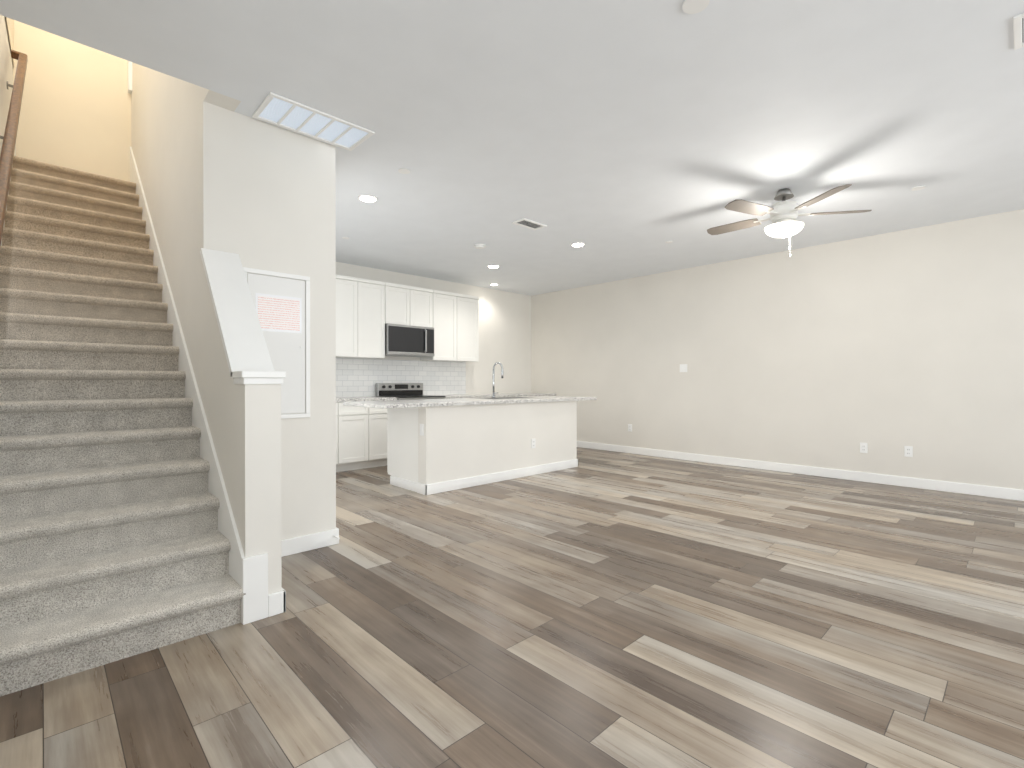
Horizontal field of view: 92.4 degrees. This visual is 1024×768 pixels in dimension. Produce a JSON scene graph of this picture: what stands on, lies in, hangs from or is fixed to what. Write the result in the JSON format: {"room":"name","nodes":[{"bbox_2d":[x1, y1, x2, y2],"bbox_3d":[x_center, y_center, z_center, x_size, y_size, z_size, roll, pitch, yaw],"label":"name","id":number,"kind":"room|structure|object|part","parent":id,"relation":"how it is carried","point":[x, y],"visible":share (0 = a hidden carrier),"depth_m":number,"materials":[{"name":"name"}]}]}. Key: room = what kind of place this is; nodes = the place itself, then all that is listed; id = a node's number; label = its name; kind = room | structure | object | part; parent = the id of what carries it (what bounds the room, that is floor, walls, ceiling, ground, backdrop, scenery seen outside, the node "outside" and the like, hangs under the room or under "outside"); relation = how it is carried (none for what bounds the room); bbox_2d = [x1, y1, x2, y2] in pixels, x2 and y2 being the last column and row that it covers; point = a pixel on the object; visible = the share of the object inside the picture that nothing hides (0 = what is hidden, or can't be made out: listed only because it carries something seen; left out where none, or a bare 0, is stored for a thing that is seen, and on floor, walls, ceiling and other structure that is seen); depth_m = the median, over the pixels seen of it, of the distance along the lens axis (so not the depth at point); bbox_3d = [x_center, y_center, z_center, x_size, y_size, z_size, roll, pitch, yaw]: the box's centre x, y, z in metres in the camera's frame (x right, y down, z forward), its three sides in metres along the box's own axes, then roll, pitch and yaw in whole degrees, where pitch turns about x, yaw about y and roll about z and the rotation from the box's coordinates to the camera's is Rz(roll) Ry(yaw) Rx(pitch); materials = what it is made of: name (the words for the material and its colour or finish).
{"room":"empty living room","nodes":[
{"label":"empty living room","id":0,"kind":"room"},
{"bbox_2d":[0,15,13,153],"bbox_3d":[-1.505,-1.683,0.802,0.704,5.600,10.050,0,0,-44],"label":"wall","id":1,"kind":"structure","parent":0,"point":[6,67],"depth_m":3.93,"materials":[{"name":"paint"}]},
{"bbox_2d":[1,144,15,245],"bbox_3d":[-3.253,-0.680,3.078,0.106,3.576,3.950,0,0,-44],"label":"trim","id":2,"kind":"structure","parent":1,"relation":"attached to","point":[8,191],"depth_m":3.88,"materials":[{"name":"wood"}]},
{"bbox_2d":[0,50,27,245],"bbox_3d":[-3.080,-1.373,2.959,0.186,2.892,3.372,0,0,-44],"label":"handrail","id":3,"kind":"object","parent":1,"relation":"attached to","point":[8,144],"visible":1,"depth_m":3.17,"materials":[{"name":"brown wood"}]},
{"bbox_2d":[131,62,335,593],"bbox_3d":[-2.318,-1.696,3.969,0.790,5.600,3.950,0,0,-44],"label":"wall","id":4,"kind":"structure","parent":0,"point":[216,172],"depth_m":3.14,"materials":[{"name":"paint"}]},
{"bbox_2d":[128,61,131,93],"bbox_3d":[-3.950,-3.310,5.073,0.030,0.580,0.090,0,0,-44],"label":"trim","id":5,"kind":"structure","parent":4,"relation":"attached to","point":[129,77],"depth_m":5.04,"materials":[{"name":"white wood"}]},
{"bbox_2d":[130,147,244,622],"bbox_3d":[-2.609,-0.682,3.695,0.014,3.576,3.950,0,0,-44],"label":"trim","id":6,"kind":"structure","parent":4,"relation":"attached to","point":[227,528],"depth_m":2.93,"materials":[{"name":"white wood"}]},
{"bbox_2d":[200,248,285,383],"bbox_3d":[-1.450,-0.391,2.612,0.196,0.781,0.818,0,0,-44],"label":"trim","id":7,"kind":"structure","parent":4,"relation":"on","point":[248,359],"depth_m":2.60,"materials":[{"name":"white wood"}]},
{"bbox_2d":[242,553,267,624],"bbox_3d":[-1.204,0.959,2.303,0.109,0.305,0.014,0,0,-44],"label":"trim","id":8,"kind":"structure","parent":4,"relation":"attached to","point":[255,587],"depth_m":2.30,"materials":[{"name":"white wood"}]},
{"bbox_2d":[243,267,309,418],"bbox_3d":[-1.494,-0.245,3.128,0.410,0.935,0.012,0,0,-44],"label":"panel frame","id":9,"kind":"object","parent":4,"relation":"attached to","point":[286,350],"visible":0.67,"depth_m":3.18,"materials":[{"name":"white plastic"}]},
{"bbox_2d":[268,588,285,616],"bbox_3d":[-1.395,1.057,2.673,0.036,0.105,0.816,0,0,-44],"label":"baseboard","id":10,"kind":"structure","parent":4,"relation":"attached to","point":[277,600],"depth_m":2.36,"materials":[{"name":"white wood"}]},
{"bbox_2d":[255,293,301,332],"bbox_3d":[-1.485,-0.448,3.132,0.280,0.232,0.003,0,0,-44],"label":"sign","id":11,"kind":"object","parent":4,"relation":"attached to","point":[276,313],"visible":0.82,"depth_m":3.13,"materials":[{"name":"paper"}]},
{"bbox_2d":[281,527,338,556],"bbox_3d":[-1.435,1.055,3.188,0.570,0.105,0.024,0,0,-44],"label":"baseboard","id":12,"kind":"structure","parent":4,"relation":"attached to","point":[308,542],"depth_m":3.26,"materials":[{"name":"white wood"}]},
{"bbox_2d":[13,20,530,396],"bbox_3d":[-2.362,-1.707,6.798,7.760,5.600,0.204,0,0,-44],"label":"wall","id":13,"kind":"structure","parent":0,"point":[75,111],"depth_m":4.95,"materials":[{"name":"paint"}]},
{"bbox_2d":[336,274,384,358],"bbox_3d":[-2.298,-0.880,6.473,1.198,1.049,0.364,0,0,-44],"label":"upper cabinet","id":14,"kind":"object","parent":13,"relation":"attached to","point":[360,318],"visible":0.46,"depth_m":6.51,"materials":[{"name":"white wood"}]},
{"bbox_2d":[336,358,465,396],"bbox_3d":[-1.814,-0.091,7.186,2.880,0.534,0.008,0,0,-44],"label":"tile backsplash","id":15,"kind":"structure","parent":13,"relation":"attached to","point":[356,377],"depth_m":7.28,"materials":[{"name":"white tile"}]},
{"bbox_2d":[385,282,432,327],"bbox_3d":[-1.578,-1.123,7.161,0.788,0.569,0.364,0,0,-44],"label":"upper cabinet","id":16,"kind":"object","parent":13,"relation":"attached to","point":[409,305],"visible":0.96,"depth_m":7.02,"materials":[{"name":"white wood"}]},
{"bbox_2d":[385,323,433,356],"bbox_3d":[-1.549,-0.621,7.131,0.770,0.426,0.448,0,0,-44],"label":"microwave","id":17,"kind":"object","parent":16,"relation":"attached to","point":[407,341],"visible":0.94,"depth_m":6.98,"materials":[{"name":"silver metal"}]},
{"bbox_2d":[420,290,478,361],"bbox_3d":[-0.971,-0.885,7.744,0.886,1.049,0.364,0,0,-44],"label":"upper cabinet","id":18,"kind":"object","parent":13,"relation":"attached to","point":[456,325],"visible":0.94,"depth_m":7.60,"materials":[{"name":"white wood"}]},
{"bbox_2d":[0,447,1023,767],"bbox_3d":[1.043,1.167,3.253,7.960,0.120,10.250,0,0,-44],"label":"floor","id":19,"kind":"structure","parent":0,"point":[600,609],"depth_m":2.10,"materials":[{"name":"brown wood"}]},
{"bbox_2d":[0,156,245,695],"bbox_3d":[-2.942,-0.423,3.365,0.946,3.060,3.963,0,0,-44],"label":"staircase","id":20,"kind":"object","parent":19,"relation":"on","point":[115,545],"visible":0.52,"depth_m":2.56,"materials":[{"name":"grey carpet"}]},
{"bbox_2d":[336,402,387,471],"bbox_3d":[-2.201,0.657,6.394,1.221,0.875,0.620,0,0,-44],"label":"base cabinet","id":21,"kind":"object","parent":19,"relation":"on","point":[361,437],"visible":0.52,"depth_m":6.25,"materials":[{"name":"white wood"}]},
{"bbox_2d":[376,383,444,399],"bbox_3d":[-1.435,0.534,7.032,0.764,1.093,0.700,0,0,-44],"label":"range","id":22,"kind":"object","parent":19,"relation":"on","point":[406,391],"visible":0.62,"depth_m":7.13,"materials":[{"name":"silver metal"}]},
{"bbox_2d":[387,401,576,484],"bbox_3d":[-0.270,0.659,5.967,2.360,0.875,0.790,0,0,-44],"label":"kitchen island","id":23,"kind":"object","parent":19,"relation":"on","point":[458,442],"visible":0.75,"depth_m":5.36,"materials":[{"name":"paint"}]},
{"bbox_2d":[420,424,423,435],"bbox_3d":[-0.905,0.458,4.916,0.009,0.115,0.070,0,0,-44],"label":"electrical outlet","id":24,"kind":"object","parent":23,"relation":"attached to","point":[422,429],"visible":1,"depth_m":4.90,"materials":[{"name":"white plastic"}]},
{"bbox_2d":[343,396,596,408],"bbox_3d":[-0.303,0.201,5.934,3.230,0.039,0.870,0,0,-44],"label":"island countertop","id":25,"kind":"structure","parent":23,"relation":"on","point":[386,404],"depth_m":5.28,"materials":[{"name":"stone"}]},
{"bbox_2d":[491,362,503,397],"bbox_3d":[-0.169,-0.054,6.402,0.108,0.466,0.214,0,0,-44],"label":"faucet","id":26,"kind":"object","parent":25,"relation":"on","point":[493,382],"visible":1,"depth_m":6.43,"materials":[{"name":"silver metal"}]},
{"bbox_2d":[478,397,529,398],"bbox_3d":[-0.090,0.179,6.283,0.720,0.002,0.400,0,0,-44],"label":"sink basin","id":27,"kind":"object","parent":25,"relation":"in","point":[504,398],"visible":1,"depth_m":6.10,"materials":[{"name":"silver metal"}]},
{"bbox_2d":[390,459,577,494],"bbox_3d":[-0.234,1.044,5.931,2.392,0.105,0.716,0,0,-44],"label":"baseboard","id":28,"kind":"structure","parent":23,"relation":"attached to","point":[435,488],"depth_m":5.33,"materials":[{"name":"white wood"}]},
{"bbox_2d":[531,439,535,447],"bbox_3d":[0.259,0.717,5.920,0.070,0.115,0.010,0,0,-44],"label":"outlet","id":29,"kind":"object","parent":23,"relation":"attached to","point":[533,443],"visible":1,"depth_m":5.92,"materials":[{"name":"white plastic"}]},
{"bbox_3d":[-0.314,0.650,8.202,2.470,0.875,0.620,0,0,-44],"label":"cabinet","id":30,"kind":"object","parent":19,"relation":"on","visible":0},
{"bbox_2d":[336,393,555,401],"bbox_3d":[-1.029,0.195,7.509,4.459,0.038,0.629,0,0,-44],"label":"countertop","id":31,"kind":"structure","parent":30,"relation":"on","point":[349,399],"depth_m":7.50,"materials":[{"name":"stone"}]},
{"bbox_2d":[0,0,1023,295],"bbox_3d":[1.043,-1.798,3.241,7.760,0.310,10.050,0,0,-44],"label":"ceiling","id":32,"kind":"structure","parent":0,"point":[624,138],"depth_m":2.95,"materials":[{"name":"paint"}]},
{"bbox_2d":[252,92,374,150],"bbox_3d":[-1.241,-1.636,3.097,0.640,0.012,0.340,0,0,-44],"label":"ceiling vent","id":33,"kind":"object","parent":32,"relation":"in","point":[285,113],"visible":1,"depth_m":3.07,"materials":[{"name":"white metal"}]},
{"bbox_2d":[358,195,377,202],"bbox_3d":[-1.278,-1.642,4.350,0.170,0.010,0.170,0,0,-44],"label":"recessed light","id":34,"kind":"object","parent":32,"relation":"in","point":[368,198],"visible":0.96,"depth_m":4.33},
{"bbox_2d":[474,243,485,248],"bbox_3d":[-0.383,-1.634,5.830,0.140,0.036,0.140,0,0,-44],"label":"smoke detector","id":35,"kind":"object","parent":32,"relation":"attached to","point":[479,246],"visible":1,"depth_m":5.79,"materials":[{"name":"white plastic"}]},
{"bbox_2d":[487,265,499,267],"bbox_3d":[-0.260,-1.652,6.902,0.170,0.010,0.170,0,0,-44],"label":"recessed light","id":36,"kind":"object","parent":32,"relation":"in","point":[493,266],"visible":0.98,"depth_m":6.88,"materials":[{"name":"white plastic"}]},
{"bbox_2d":[512,218,546,229],"bbox_3d":[0.180,-1.643,5.054,0.340,0.012,0.180,0,0,-44],"label":"ceiling vent","id":37,"kind":"object","parent":32,"relation":"in","point":[528,223],"visible":1,"depth_m":5.04,"materials":[{"name":"white plastic"}]},
{"bbox_2d":[571,242,584,246],"bbox_3d":[0.780,-1.647,5.808,0.170,0.010,0.170,0,0,-44],"label":"recessed light","id":38,"kind":"object","parent":32,"relation":"in","point":[578,244],"visible":1,"depth_m":5.78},
{"bbox_2d":[682,0,709,13],"bbox_3d":[0.788,-1.633,2.105,0.110,0.010,0.110,0,0,-44],"label":"sprinkler","id":39,"kind":"object","parent":32,"relation":"attached to","point":[692,6],"visible":1,"depth_m":2.11,"materials":[{"name":"white plastic"}]},
{"bbox_2d":[707,184,871,256],"bbox_3d":[2.275,-1.365,4.212,1.261,0.562,1.214,0,0,-44],"label":"fan","id":40,"kind":"object","parent":32,"relation":"hanging from","point":[784,214],"visible":1,"depth_m":4.09,"materials":[{"name":"white metal"}]},
{"bbox_3d":[2.312,-1.289,4.174,0.290,0.089,0.290,0,0,-44],"label":"lamp shade","id":41,"kind":"part","parent":40,"relation":"part of","materials":[{"name":"white glass"}]},
{"bbox_3d":[2.312,-1.491,4.174,0.300,0.310,0.300,0,0,-44],"label":"motor","id":42,"kind":"part","parent":40,"relation":"part of","materials":[{"name":"silver metal"}]},
{"bbox_2d":[912,186,924,190],"bbox_3d":[3.406,-1.642,4.114,0.090,0.008,0.090,0,0,-44],"label":"sprinkler","id":43,"kind":"object","parent":32,"relation":"attached to","point":[918,188],"visible":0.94,"depth_m":4.11,"materials":[{"name":"white plastic"}]},
{"bbox_2d":[1013,13,1023,49],"bbox_3d":[2.435,-1.632,2.193,0.300,0.013,0.270,0,0,-44],"label":"ceiling vent","id":44,"kind":"object","parent":32,"relation":"in","point":[1018,24],"visible":1,"depth_m":2.27,"materials":[{"name":"white plastic"}]},
{"bbox_2d":[531,209,1023,489],"bbox_3d":[3.773,-0.433,5.861,0.200,3.060,10.050,0,0,-44],"label":"wall","id":45,"kind":"structure","parent":0,"point":[887,347],"depth_m":5.82,"materials":[{"name":"paint"}]},
{"bbox_2d":[628,424,631,431],"bbox_3d":[1.854,0.690,7.718,0.010,0.115,0.070,0,0,-44],"label":"outlet","id":46,"kind":"object","parent":45,"relation":"attached to","point":[630,427],"visible":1,"depth_m":7.71,"materials":[{"name":"white plastic"}]},
{"bbox_2d":[680,364,686,371],"bbox_3d":[2.469,-0.228,7.070,0.012,0.115,0.116,0,0,-44],"label":"switch plate","id":47,"kind":"object","parent":45,"relation":"attached to","point":[683,367],"visible":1,"depth_m":7.07,"materials":[{"name":"white plastic"}]},
{"bbox_2d":[577,441,1023,500],"bbox_3d":[3.909,1.046,5.568,0.016,0.105,9.030,0,0,-44],"label":"baseboard","id":48,"kind":"structure","parent":45,"relation":"attached to","point":[963,488],"depth_m":5.73,"materials":[{"name":"white wood"}]},
{"bbox_2d":[860,442,867,452],"bbox_3d":[3.957,0.718,5.522,0.010,0.115,0.070,0,0,-44],"label":"outlet","id":49,"kind":"object","parent":45,"relation":"attached to","point":[863,447],"visible":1,"depth_m":5.52,"materials":[{"name":"white plastic"}]},
{"bbox_2d":[904,446,912,456],"bbox_3d":[4.230,0.720,5.237,0.010,0.115,0.070,0,0,-44],"label":"outlet","id":50,"kind":"object","parent":45,"relation":"attached to","point":[908,451],"visible":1,"depth_m":5.23,"materials":[{"name":"white plastic"}]}
]}

